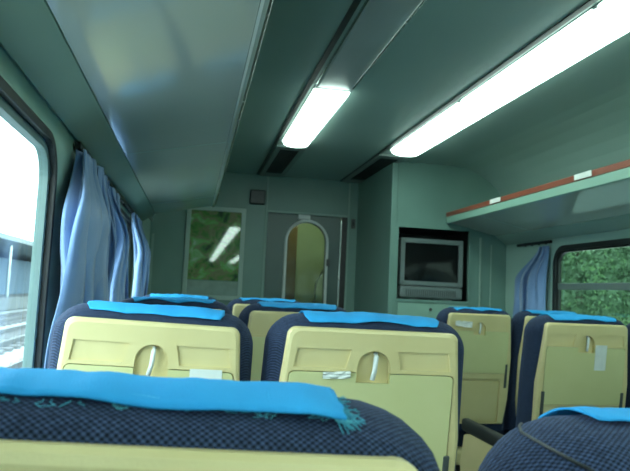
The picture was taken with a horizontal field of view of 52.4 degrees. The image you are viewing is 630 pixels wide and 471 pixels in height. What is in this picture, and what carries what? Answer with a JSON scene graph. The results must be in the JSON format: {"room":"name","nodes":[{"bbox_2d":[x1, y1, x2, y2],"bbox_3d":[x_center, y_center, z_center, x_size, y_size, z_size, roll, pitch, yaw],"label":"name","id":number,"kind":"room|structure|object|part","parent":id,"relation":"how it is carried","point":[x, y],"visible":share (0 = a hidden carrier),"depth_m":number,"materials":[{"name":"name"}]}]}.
{"room":"train interior","nodes":[
{"label":"train interior","id":0,"kind":"room"},
{"bbox_2d":[0,45,150,368],"bbox_3d":[0.416,-0.048,-4.410,0.036,1.750,19.800,4,-5,-10],"label":"wall","id":1,"kind":"structure","parent":0,"point":[64,140],"depth_m":1.75,"materials":[{"name":"green plastic"}]},
{"bbox_2d":[0,75,57,367],"bbox_3d":[-0.593,0.085,1.003,0.038,0.795,1.400,4,-5,-10],"label":"window","id":2,"kind":"structure","parent":1,"relation":"in","point":[13,109],"depth_m":1.65,"materials":[{"name":"black rubber"}]},
{"bbox_2d":[74,142,142,264],"bbox_3d":[-0.974,0.229,3.059,0.057,0.838,2.410,4,-5,-10],"label":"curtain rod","id":3,"kind":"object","parent":1,"relation":"in","point":[125,216],"depth_m":3.24,"materials":[{"name":"black metal"}]},
{"bbox_2d":[44,149,115,368],"bbox_3d":[-0.692,0.171,1.942,0.117,0.861,0.758,4,-5,-10],"label":"curtain","id":4,"kind":"object","parent":3,"relation":"hanging from","point":[88,227],"visible":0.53,"depth_m":1.75,"materials":[{"name":"blue fabric"}]},
{"bbox_3d":[-0.937,-0.174,3.098,0.020,0.026,2.410,4,-5,-10],"label":"curtain rail","id":5,"kind":"part","parent":3,"relation":"part of","materials":[{"name":"black metal"}]},
{"bbox_2d":[105,175,128,301],"bbox_3d":[-0.822,0.224,2.597,0.108,0.861,0.618,4,-5,-10],"label":"curtain","id":6,"kind":"object","parent":3,"relation":"hanging from","point":[119,288],"visible":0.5,"depth_m":2.60,"materials":[{"name":"blue fabric"}]},
{"bbox_2d":[131,213,150,296],"bbox_3d":[-1.028,0.321,3.730,0.110,0.850,0.545,4,-5,-10],"label":"curtain","id":7,"kind":"object","parent":3,"relation":"hanging from","point":[142,254],"visible":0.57,"depth_m":3.59,"materials":[{"name":"blue fabric"}]},
{"bbox_2d":[0,0,273,221],"bbox_3d":[0.807,-0.909,-4.741,0.501,0.193,18.670,4,-5,-10],"label":"luggage rack","id":8,"kind":"object","parent":1,"relation":"attached to","point":[155,92],"visible":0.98,"depth_m":1.58,"materials":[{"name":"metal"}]},
{"bbox_3d":[0.604,-0.860,-4.784,0.094,0.070,18.670,4,-5,-10],"label":"cove panel","id":9,"kind":"part","parent":8,"relation":"part of","materials":[{"name":"green plastic"}]},
{"bbox_3d":[1.049,-0.970,-4.690,0.016,0.041,18.670,4,-5,-10],"label":"edge trim","id":10,"kind":"part","parent":8,"relation":"part of","materials":[{"name":"metal"}]},
{"bbox_2d":[147,172,358,311],"bbox_3d":[-0.084,0.577,5.585,2.700,2.235,0.060,4,-5,-10],"label":"wall","id":11,"kind":"structure","parent":0,"point":[288,194],"depth_m":5.52,"materials":[{"name":"green laminate"}]},
{"bbox_2d":[148,233,153,294],"bbox_3d":[-1.392,0.794,5.283,0.020,1.630,0.008,4,-5,-10],"label":"trim","id":12,"kind":"structure","parent":11,"relation":"attached to","point":[152,239],"depth_m":5.33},
{"bbox_2d":[182,206,245,300],"bbox_3d":[-0.854,0.149,5.430,0.500,0.790,0.021,4,-5,-10],"label":"framed panel","id":13,"kind":"object","parent":11,"relation":"attached to","point":[214,236],"visible":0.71,"depth_m":5.43,"materials":[{"name":"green glass"}]},
{"bbox_3d":[-0.868,0.450,5.406,0.426,0.131,0.006,4,-5,-10],"label":"pane","id":14,"kind":"part","parent":13,"relation":"part of","materials":[{"name":"grey glass"}]},
{"bbox_2d":[187,210,241,280],"bbox_3d":[-0.851,0.080,5.438,0.426,0.598,0.004,4,-5,-10],"label":"picture","id":15,"kind":"object","parent":13,"relation":"on","point":[214,237],"depth_m":5.43},
{"bbox_2d":[250,189,265,204],"bbox_3d":[-0.495,-0.331,5.526,0.132,0.125,0.042,4,-5,-10],"label":"wall display","id":16,"kind":"object","parent":11,"relation":"attached to","point":[257,197],"visible":1,"depth_m":5.51,"materials":[{"name":"black plastic"}]},
{"bbox_2d":[261,176,268,297],"bbox_3d":[-0.457,0.571,5.479,0.014,2.195,0.008,4,-5,-10],"label":"trim","id":17,"kind":"structure","parent":11,"relation":"attached to","point":[268,176],"depth_m":5.52,"materials":[{"name":"green plastic"}]},
{"bbox_2d":[264,213,346,308],"bbox_3d":[-0.103,0.750,5.557,0.704,1.865,0.060,4,-5,-10],"label":"door","id":18,"kind":"structure","parent":11,"relation":"in","point":[279,226],"depth_m":5.61,"materials":[{"name":"grey plastic"}]},
{"bbox_2d":[298,214,310,219],"bbox_3d":[-0.095,-0.160,5.617,0.110,0.044,0.024,4,-5,-10],"label":"sign","id":19,"kind":"object","parent":18,"relation":"attached to","point":[301,217],"visible":1,"depth_m":5.61,"materials":[{"name":"grey plastic"}]},
{"bbox_3d":[-0.083,0.315,5.587,0.396,0.918,0.015,4,-5,-10],"label":"glass frame","id":20,"kind":"part","parent":18,"relation":"part of","materials":[{"name":"grey plastic"}]},
{"bbox_2d":[268,210,347,217],"bbox_3d":[-0.063,-0.186,5.645,0.710,0.017,0.070,4,-5,-10],"label":"trim","id":21,"kind":"structure","parent":11,"relation":"attached to","point":[269,211],"depth_m":5.61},
{"bbox_2d":[344,183,350,309],"bbox_3d":[0.263,0.616,5.613,0.014,2.195,0.008,4,-5,-10],"label":"trim","id":22,"kind":"structure","parent":11,"relation":"attached to","point":[349,183],"depth_m":5.65,"materials":[{"name":"green plastic"}]},
{"bbox_2d":[351,219,354,228],"bbox_3d":[0.340,-0.103,5.680,0.036,0.085,0.017,4,-5,-10],"label":"wall switch","id":23,"kind":"object","parent":11,"relation":"attached to","point":[352,220],"visible":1,"depth_m":5.67,"materials":[{"name":"grey plastic"}]},
{"bbox_2d":[294,223,324,302],"bbox_3d":[-0.386,0.639,6.314,1.660,2.215,1.470,4,-5,-10],"label":"wall","id":24,"kind":"structure","parent":0,"point":[310,239],"depth_m":7.11,"materials":[{"name":"laminate"}]},
{"bbox_2d":[313,268,323,302],"bbox_3d":[0.051,0.626,7.031,0.165,0.610,0.058,4,-5,-10],"label":"grab rail","id":25,"kind":"object","parent":24,"relation":"attached to","point":[321,273],"visible":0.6,"depth_m":7.01,"materials":[{"name":"metal"}]},
{"bbox_2d":[354,162,392,313],"bbox_3d":[0.451,0.573,5.146,0.030,2.215,1.000,4,-5,-10],"label":"wall","id":26,"kind":"structure","parent":0,"point":[374,194],"depth_m":5.13,"materials":[{"name":"paint"}]},
{"bbox_2d":[149,0,629,221],"bbox_3d":[1.809,-1.063,-4.063,2.730,0.500,19.800,4,-5,-10],"label":"ceiling","id":27,"kind":"structure","parent":0,"point":[575,121],"depth_m":3.18,"materials":[{"name":"green plastic"}]},
{"bbox_2d":[260,144,306,176],"bbox_3d":[-0.268,-0.566,4.978,0.207,0.018,1.160,4,-5,-10],"label":"ceiling vent","id":28,"kind":"object","parent":27,"relation":"in","point":[282,158],"visible":0.94,"depth_m":4.87,"materials":[{"name":"black metal"}]},
{"bbox_2d":[256,0,360,174],"bbox_3d":[1.348,-1.310,-4.131,0.024,0.008,19.780,4,-5,-10],"label":"trim","id":29,"kind":"structure","parent":27,"relation":"attached to","point":[355,3],"depth_m":2.87,"materials":[{"name":"black metal"}]},
{"bbox_2d":[281,86,351,147],"bbox_3d":[-0.021,-0.655,3.704,0.192,0.045,1.180,4,-5,-10],"label":"ceiling light","id":30,"kind":"object","parent":27,"relation":"attached to","point":[320,104],"visible":0.94,"depth_m":3.50,"materials":[{"name":"plastic"}]},
{"bbox_3d":[-0.109,-0.680,3.690,0.010,0.006,1.180,4,-5,-10],"label":"rail","id":31,"kind":"part","parent":30,"relation":"part of","materials":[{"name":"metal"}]},
{"bbox_2d":[315,0,425,90],"bbox_3d":[0.202,-0.763,2.541,0.192,0.015,1.180,4,-5,-10],"label":"ceiling panel","id":32,"kind":"object","parent":27,"relation":"in","point":[377,23],"visible":1,"depth_m":2.49,"materials":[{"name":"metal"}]},
{"bbox_3d":[0.113,-0.774,2.524,0.010,0.006,1.180,4,-5,-10],"label":"rail","id":33,"kind":"part","parent":32,"relation":"part of","materials":[{"name":"metal"}]},
{"bbox_3d":[0.291,-0.762,2.558,0.010,0.006,1.180,4,-5,-10],"label":"rail","id":34,"kind":"part","parent":32,"relation":"part of","materials":[{"name":"metal"}]},
{"bbox_2d":[342,154,407,182],"bbox_3d":[0.450,-0.521,5.111,0.210,0.018,1.160,4,-5,-10],"label":"ceiling vent","id":35,"kind":"object","parent":27,"relation":"in","point":[380,161],"visible":0.89,"depth_m":4.95,"materials":[{"name":"black metal"}]},
{"bbox_2d":[389,101,493,156],"bbox_3d":[0.724,-0.609,3.830,0.218,0.045,1.165,4,-5,-10],"label":"ceiling light","id":36,"kind":"object","parent":27,"relation":"attached to","point":[456,117],"visible":0.77,"depth_m":3.69,"materials":[{"name":"plastic"}]},
{"bbox_3d":[0.623,-0.635,3.813,0.010,0.006,1.165,4,-5,-10],"label":"rail","id":37,"kind":"part","parent":36,"relation":"part of","materials":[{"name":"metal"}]},
{"bbox_2d":[340,0,597,180],"bbox_3d":[2.078,-1.265,-3.995,0.024,0.008,19.780,4,-5,-10],"label":"trim","id":38,"kind":"structure","parent":27,"relation":"attached to","point":[588,3],"depth_m":2.75,"materials":[{"name":"black metal"}]},
{"bbox_2d":[459,6,629,110],"bbox_3d":[0.938,-0.699,2.711,0.218,0.045,1.114,4,-5,-10],"label":"ceiling light","id":39,"kind":"object","parent":27,"relation":"attached to","point":[592,30],"visible":0.98,"depth_m":2.54,"materials":[{"name":"plastic"}]},
{"bbox_2d":[594,0,629,20],"bbox_3d":[1.144,-0.787,1.627,0.218,0.045,1.095,4,-5,-10],"label":"ceiling light","id":40,"kind":"object","parent":27,"relation":"attached to","point":[617,9],"visible":1,"depth_m":2.10,"materials":[{"name":"plastic"}]},
{"bbox_2d":[394,162,505,314],"bbox_3d":[0.993,0.558,4.755,0.890,2.225,0.030,4,-5,-10],"label":"wall","id":41,"kind":"structure","parent":0,"point":[426,192],"depth_m":4.81,"materials":[{"name":"green paint"}]},
{"bbox_2d":[387,162,398,314],"bbox_3d":[0.550,0.536,4.653,0.048,2.210,0.016,4,-5,-10],"label":"trim","id":42,"kind":"structure","parent":41,"relation":"attached to","point":[395,167],"depth_m":4.69,"materials":[{"name":"green laminate"}]},
{"bbox_2d":[397,303,466,318],"bbox_3d":[0.844,1.020,4.662,0.540,1.035,0.020,4,-5,-10],"label":"closet door","id":43,"kind":"structure","parent":41,"relation":"in","point":[411,309],"depth_m":4.68,"materials":[{"name":"green plastic"}]},
{"bbox_2d":[394,224,471,303],"bbox_3d":[0.831,0.234,4.984,0.593,0.563,0.512,4,-5,-10],"label":"frame","id":44,"kind":"object","parent":41,"relation":"attached to","point":[407,231],"visible":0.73,"depth_m":4.85,"materials":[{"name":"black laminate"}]},
{"bbox_2d":[397,237,462,300],"bbox_3d":[0.832,0.269,4.935,0.490,0.455,0.402,4,-5,-10],"label":"television","id":45,"kind":"object","parent":44,"relation":"in","point":[427,268],"visible":0.94,"depth_m":4.75,"materials":[{"name":"grey plastic"}]},
{"bbox_2d":[406,289,455,297],"bbox_3d":[0.855,0.427,4.723,0.388,0.045,0.003,4,-5,-10],"label":"speaker grille","id":46,"kind":"object","parent":45,"relation":"attached to","point":[410,293],"depth_m":4.72,"materials":[{"name":"grey plastic"}]},
{"bbox_2d":[478,238,481,306],"bbox_3d":[1.212,0.847,4.753,0.014,1.670,0.010,4,-5,-10],"label":"trim","id":47,"kind":"structure","parent":41,"relation":"attached to","point":[480,247],"depth_m":4.80,"materials":[{"name":"green plastic"}]},
{"bbox_2d":[489,245,491,307],"bbox_3d":[1.297,0.877,4.769,0.010,1.620,0.006,4,-5,-10],"label":"trim","id":48,"kind":"structure","parent":41,"relation":"attached to","point":[491,245],"depth_m":4.82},
{"bbox_2d":[505,229,629,317],"bbox_3d":[3.101,0.120,-3.912,0.036,1.750,19.800,4,-5,-10],"label":"wall","id":49,"kind":"structure","parent":0,"point":[517,258],"depth_m":4.36,"materials":[{"name":"green plastic"}]},
{"bbox_2d":[446,159,629,244],"bbox_3d":[2.962,-0.785,-4.333,0.497,0.216,18.684,4,-5,-10],"label":"luggage rack","id":50,"kind":"object","parent":49,"relation":"attached to","point":[599,202],"visible":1,"depth_m":3.67,"materials":[{"name":"green plastic"}]},
{"bbox_2d":[490,197,499,203],"bbox_3d":[1.125,-0.218,4.000,0.004,0.028,0.140,4,-5,-10],"label":"number plate","id":51,"kind":"object","parent":50,"relation":"attached to","point":[494,200],"visible":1,"depth_m":3.99,"materials":[{"name":"white plastic"}]},
{"bbox_2d":[452,179,629,235],"bbox_3d":[2.927,-0.788,-4.340,0.377,0.094,18.684,4,-5,-10],"label":"shelf","id":52,"kind":"object","parent":50,"relation":"attached to","point":[589,201],"depth_m":3.66,"materials":[{"name":"green plastic"}]},
{"bbox_3d":[3.156,-0.700,-4.303,0.094,0.070,18.684,4,-5,-10],"label":"cove panel","id":53,"kind":"part","parent":50,"relation":"part of","materials":[{"name":"green plastic"}]},
{"bbox_2d":[574,170,591,180],"bbox_3d":[1.297,-0.291,3.099,0.004,0.028,0.140,4,-5,-10],"label":"number plate","id":54,"kind":"object","parent":50,"relation":"attached to","point":[587,173],"visible":1,"depth_m":3.09,"materials":[{"name":"white plastic"}]},
{"bbox_2d":[517,238,629,325],"bbox_3d":[1.651,0.410,3.728,0.057,0.838,1.850,4,-5,-10],"label":"window","id":55,"kind":"structure","parent":49,"relation":"in","point":[594,282],"depth_m":3.81,"materials":[{"name":"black glass"}]},
{"bbox_2d":[513,246,548,315],"bbox_3d":[1.468,0.499,4.387,0.082,0.840,0.393,4,-5,-10],"label":"curtain","id":56,"kind":"object","parent":55,"relation":"hanging from","point":[531,280],"visible":0.52,"depth_m":4.32,"materials":[{"name":"blue fabric"}]},
{"bbox_3d":[1.520,0.060,4.451,0.020,0.026,0.440,4,-5,-10],"label":"curtain rail","id":57,"kind":"part","parent":55,"relation":"part of","materials":[{"name":"black metal"}]},
{"bbox_3d":[1.567,1.010,-3.459,2.820,0.080,21.400,4,-5,-10],"label":"floor","id":58,"kind":"structure","parent":0,"visible":0},
{"bbox_2d":[47,300,252,380],"bbox_3d":[-0.434,0.747,1.608,0.453,1.164,0.656,4,-5,-11],"label":"seat","id":59,"kind":"object","parent":58,"relation":"on","point":[156,340],"visible":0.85,"depth_m":1.35,"materials":[{"name":"beige plastic"}]},
{"bbox_2d":[64,364,232,379],"bbox_3d":[-0.364,0.439,1.348,0.363,0.329,0.050,4,-5,-10],"label":"tray","id":60,"kind":"object","parent":59,"relation":"on","point":[154,370],"depth_m":1.35,"materials":[{"name":"plastic"}]},
{"bbox_2d":[189,369,221,378],"bbox_3d":[-0.232,0.298,1.359,0.068,0.027,0.004,4,-5,-10],"label":"paper tag","id":61,"kind":"object","parent":59,"relation":"on","point":[199,373],"visible":0.67,"depth_m":1.36,"materials":[{"name":"white paper"}]},
{"bbox_2d":[120,296,232,314],"bbox_3d":[-0.599,0.825,2.590,0.460,1.161,0.653,4,-5,-10],"label":"seat","id":62,"kind":"object","parent":58,"relation":"on","point":[182,301],"visible":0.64,"depth_m":2.35,"materials":[{"name":"blue fabric"}]},
{"bbox_2d":[143,294,217,301],"bbox_3d":[-0.785,0.905,3.570,0.460,1.160,0.653,4,-5,-10],"label":"seat","id":63,"kind":"object","parent":58,"relation":"on","point":[152,295],"visible":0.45,"depth_m":3.34,"materials":[{"name":"blue fabric"}]},
{"bbox_2d":[0,367,439,470],"bbox_3d":[-0.217,0.686,0.618,0.491,1.162,0.654,4,-5,-10],"label":"seat","id":64,"kind":"object","parent":58,"relation":"on","point":[51,419],"visible":1,"depth_m":0.38,"materials":[{"name":"blue fabric"}]},
{"bbox_3d":[-0.154,0.431,0.378,0.422,0.623,0.118,6,-6,-10],"label":"panel","id":65,"kind":"part","parent":64,"relation":"part of","materials":[{"name":"beige plastic"}]},
{"bbox_2d":[227,297,300,316],"bbox_3d":[-0.310,0.934,3.658,0.498,1.161,0.653,4,-5,-10],"label":"seat","id":66,"kind":"object","parent":58,"relation":"on","point":[236,306],"visible":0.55,"depth_m":3.39,"materials":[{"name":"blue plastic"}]},
{"bbox_3d":[-0.269,0.683,3.414,0.414,0.623,0.118,4,-5,-10],"label":"panel","id":67,"kind":"part","parent":66,"relation":"part of","materials":[{"name":"beige plastic"}]},
{"bbox_3d":[-0.281,0.693,3.477,0.460,0.693,0.216,4,-5,-10],"label":"backrest","id":68,"kind":"part","parent":66,"relation":"part of","materials":[{"name":"blue fabric"}]},
{"bbox_2d":[285,225,297,299],"bbox_3d":[-0.386,0.815,6.801,0.280,1.950,0.307,4,-5,-10],"label":"tall cabinet","id":69,"kind":"object","parent":58,"relation":"on","point":[292,238],"visible":0.02,"depth_m":6.72,"materials":[{"name":"brown laminate"}]},
{"bbox_2d":[238,301,346,380],"bbox_3d":[-0.124,0.856,2.678,0.498,1.159,0.653,4,-5,-10],"label":"seat","id":70,"kind":"object","parent":58,"relation":"on","point":[259,317],"visible":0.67,"depth_m":2.39,"materials":[{"name":"beige plastic"}]},
{"bbox_2d":[250,337,265,380],"bbox_3d":[-0.075,0.547,2.416,0.372,0.318,0.050,4,-5,-10],"label":"tray","id":71,"kind":"object","parent":70,"relation":"on","point":[258,342],"depth_m":2.38,"materials":[{"name":"plastic"}]},
{"bbox_3d":[-0.082,0.604,2.435,0.414,0.623,0.118,4,-5,-10],"label":"panel","id":72,"kind":"part","parent":70,"relation":"part of","materials":[{"name":"beige plastic"}]},
{"bbox_3d":[-0.094,0.614,2.497,0.460,0.693,0.216,4,-5,-10],"label":"backrest","id":73,"kind":"part","parent":70,"relation":"part of","materials":[{"name":"blue fabric"}]},
{"bbox_2d":[261,310,463,470],"bbox_3d":[0.067,0.778,1.700,0.539,1.168,0.653,4,-5,-10],"label":"seat","id":74,"kind":"object","parent":58,"relation":"on","point":[408,367],"visible":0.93,"depth_m":1.44,"materials":[{"name":"beige plastic"}]},
{"bbox_2d":[323,371,350,378],"bbox_3d":[0.048,0.307,1.407,0.063,0.018,0.006,4,-5,-10],"label":"paper scrap","id":75,"kind":"object","parent":74,"relation":"attached to","point":[338,374],"visible":1,"depth_m":1.41,"materials":[{"name":"white paper"}]},
{"bbox_2d":[288,370,452,470],"bbox_3d":[0.115,0.469,1.437,0.396,0.322,0.050,4,-5,-10],"label":"tray","id":76,"kind":"object","parent":74,"relation":"on","point":[423,399],"depth_m":1.45,"materials":[{"name":"plastic"}]},
{"bbox_2d":[436,307,511,470],"bbox_3d":[0.830,1.005,3.869,0.498,1.161,0.653,4,-5,-10],"label":"seat","id":77,"kind":"object","parent":58,"relation":"on","point":[487,345],"visible":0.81,"depth_m":3.63,"materials":[{"name":"beige plastic"}]},
{"bbox_2d":[455,321,472,327],"bbox_3d":[0.834,0.495,3.576,0.101,0.037,0.010,4,-5,-10],"label":"paper scrap","id":78,"kind":"object","parent":77,"relation":"attached to","point":[468,324],"visible":1,"depth_m":3.58,"materials":[{"name":"white paper"}]},
{"bbox_2d":[458,430,496,446],"bbox_3d":[0.824,1.189,3.947,0.444,0.130,0.470,4,-5,-10],"label":"cushion","id":79,"kind":"object","parent":77,"relation":"on","point":[461,433],"depth_m":3.71,"materials":[{"name":"beige plastic"}]},
{"bbox_3d":[0.909,0.756,3.633,0.414,0.623,0.118,4,-5,-10],"label":"panel","id":80,"kind":"part","parent":77,"relation":"part of","materials":[{"name":"beige plastic"}]},
{"bbox_2d":[456,330,508,387],"bbox_3d":[0.916,0.700,3.614,0.372,0.318,0.050,4,-5,-10],"label":"tray","id":81,"kind":"object","parent":77,"relation":"on","point":[486,352],"depth_m":3.62,"materials":[{"name":"plastic"}]},
{"bbox_2d":[497,310,576,434],"bbox_3d":[1.306,1.036,3.958,0.460,1.159,0.653,4,-5,-10],"label":"seat","id":82,"kind":"object","parent":58,"relation":"on","point":[520,319],"visible":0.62,"depth_m":3.70,"materials":[{"name":"blue fabric"}]},
{"bbox_2d":[497,427,510,434],"bbox_3d":[1.281,1.218,4.032,0.444,0.130,0.470,4,-5,-10],"label":"cushion","id":83,"kind":"object","parent":82,"relation":"on","point":[504,431],"depth_m":3.78,"materials":[{"name":"blue fabric"}]},
{"bbox_3d":[1.354,0.795,3.780,0.460,0.693,0.216,4,-5,-10],"label":"backrest","id":84,"kind":"part","parent":82,"relation":"part of","materials":[{"name":"blue fabric"}]},
{"bbox_3d":[1.366,0.785,3.718,0.414,0.623,0.118,4,-5,-10],"label":"panel","id":85,"kind":"part","parent":82,"relation":"part of","materials":[{"name":"beige plastic"}]},
{"bbox_2d":[460,314,627,470],"bbox_3d":[1.017,0.927,2.890,0.498,1.160,0.653,4,-5,-10],"label":"seat","id":86,"kind":"object","parent":58,"relation":"on","point":[557,370],"visible":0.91,"depth_m":2.63,"materials":[{"name":"beige plastic"}]},
{"bbox_3d":[0.778,1.064,2.881,0.028,0.265,0.558,4,-5,-10],"label":"armrest panel","id":87,"kind":"part","parent":86,"relation":"part of","materials":[{"name":"beige plastic"}]},
{"bbox_3d":[1.083,0.688,2.716,0.460,0.693,0.216,4,-5,-10],"label":"backrest","id":88,"kind":"part","parent":86,"relation":"part of","materials":[{"name":"beige plastic"}]},
{"bbox_3d":[1.095,0.678,2.654,0.414,0.623,0.118,4,-5,-10],"label":"panel","id":89,"kind":"part","parent":86,"relation":"part of","materials":[{"name":"beige plastic"}]},
{"bbox_2d":[539,346,624,415],"bbox_3d":[1.103,0.621,2.635,0.372,0.318,0.050,4,-5,-10],"label":"tray","id":90,"kind":"object","parent":86,"relation":"on","point":[568,377],"depth_m":2.62,"materials":[{"name":"plastic"}]},
{"bbox_2d":[594,345,606,370],"bbox_3d":[1.176,0.504,2.635,0.052,0.104,0.015,4,-5,-10],"label":"sticker","id":91,"kind":"object","parent":86,"relation":"on","point":[601,350],"visible":1,"depth_m":2.63,"materials":[{"name":"white paper"}]},
{"bbox_2d":[478,406,629,470],"bbox_3d":[0.297,0.735,0.711,0.498,1.161,0.653,4,-5,-10],"label":"seat","id":92,"kind":"object","parent":58,"relation":"on","point":[578,438],"visible":1,"depth_m":0.46,"materials":[{"name":"blue fabric"}]},
{"bbox_2d":[625,323,629,407],"bbox_3d":[1.493,0.957,2.978,0.460,1.159,0.653,4,-5,-10],"label":"seat","id":93,"kind":"object","parent":58,"relation":"on","point":[627,402],"visible":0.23,"depth_m":2.73,"materials":[{"name":"blue fabric"}]},
{"label":"outside","id":94,"kind":"structure","parent":0,"visible":0},
{"bbox_2d":[0,308,26,366],"bbox_3d":[-12.247,7.580,63.432,120.000,0.100,190.000,4,-5,-10],"label":"ground","id":95,"kind":"structure","parent":94,"point":[16,354],"depth_m":20.91,"materials":[{"name":"white"}]},
{"bbox_2d":[1,358,22,368],"bbox_3d":[-18.104,8.145,75.035,2.400,0.260,155.000,4,-5,-10],"label":"railway track","id":96,"kind":"object","parent":95,"relation":"on","point":[18,364],"visible":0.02,"depth_m":16.45,"materials":[{"name":"metal"}]},
{"bbox_2d":[0,324,25,353],"bbox_3d":[-21.440,7.936,74.416,2.400,0.260,155.000,4,-5,-10],"label":"railway track","id":97,"kind":"object","parent":95,"relation":"on","point":[11,338],"visible":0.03,"depth_m":24.19,"materials":[{"name":"metal"}]},
{"bbox_3d":[-20.702,7.932,74.557,0.100,0.160,155.000,4,-5,-10],"label":"rail","id":98,"kind":"part","parent":97,"relation":"part of","materials":[{"name":"metal"}]},
{"bbox_3d":[-22.174,7.840,74.284,0.100,0.160,155.000,4,-5,-10],"label":"rail","id":99,"kind":"part","parent":97,"relation":"part of","materials":[{"name":"metal"}]},
{"bbox_2d":[0,310,26,326],"bbox_3d":[-24.777,7.727,73.797,2.400,0.260,155.000,4,-5,-10],"label":"railway track","id":100,"kind":"object","parent":95,"relation":"on","point":[6,319],"visible":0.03,"depth_m":37.00,"materials":[{"name":"metal"}]},
{"bbox_3d":[-24.039,7.723,73.938,0.100,0.160,155.000,4,-5,-10],"label":"rail","id":101,"kind":"part","parent":100,"relation":"part of","materials":[{"name":"metal"}]},
{"bbox_3d":[-25.511,7.631,73.665,0.100,0.160,155.000,4,-5,-10],"label":"rail","id":102,"kind":"part","parent":100,"relation":"part of","materials":[{"name":"metal"}]},
{"bbox_2d":[0,232,32,310],"bbox_3d":[-27.052,2.169,46.749,11.200,6.250,72.000,4,-5,-10],"label":"building","id":103,"kind":"structure","parent":95,"relation":"on","point":[15,252],"depth_m":56.00,"materials":[{"name":"concrete"}]},
{"bbox_3d":[-22.744,2.663,47.530,0.222,3.900,0.222,6,-6,-33],"label":"post","id":104,"kind":"part","parent":103,"relation":"part of","materials":[{"name":"metal"}]}
]}

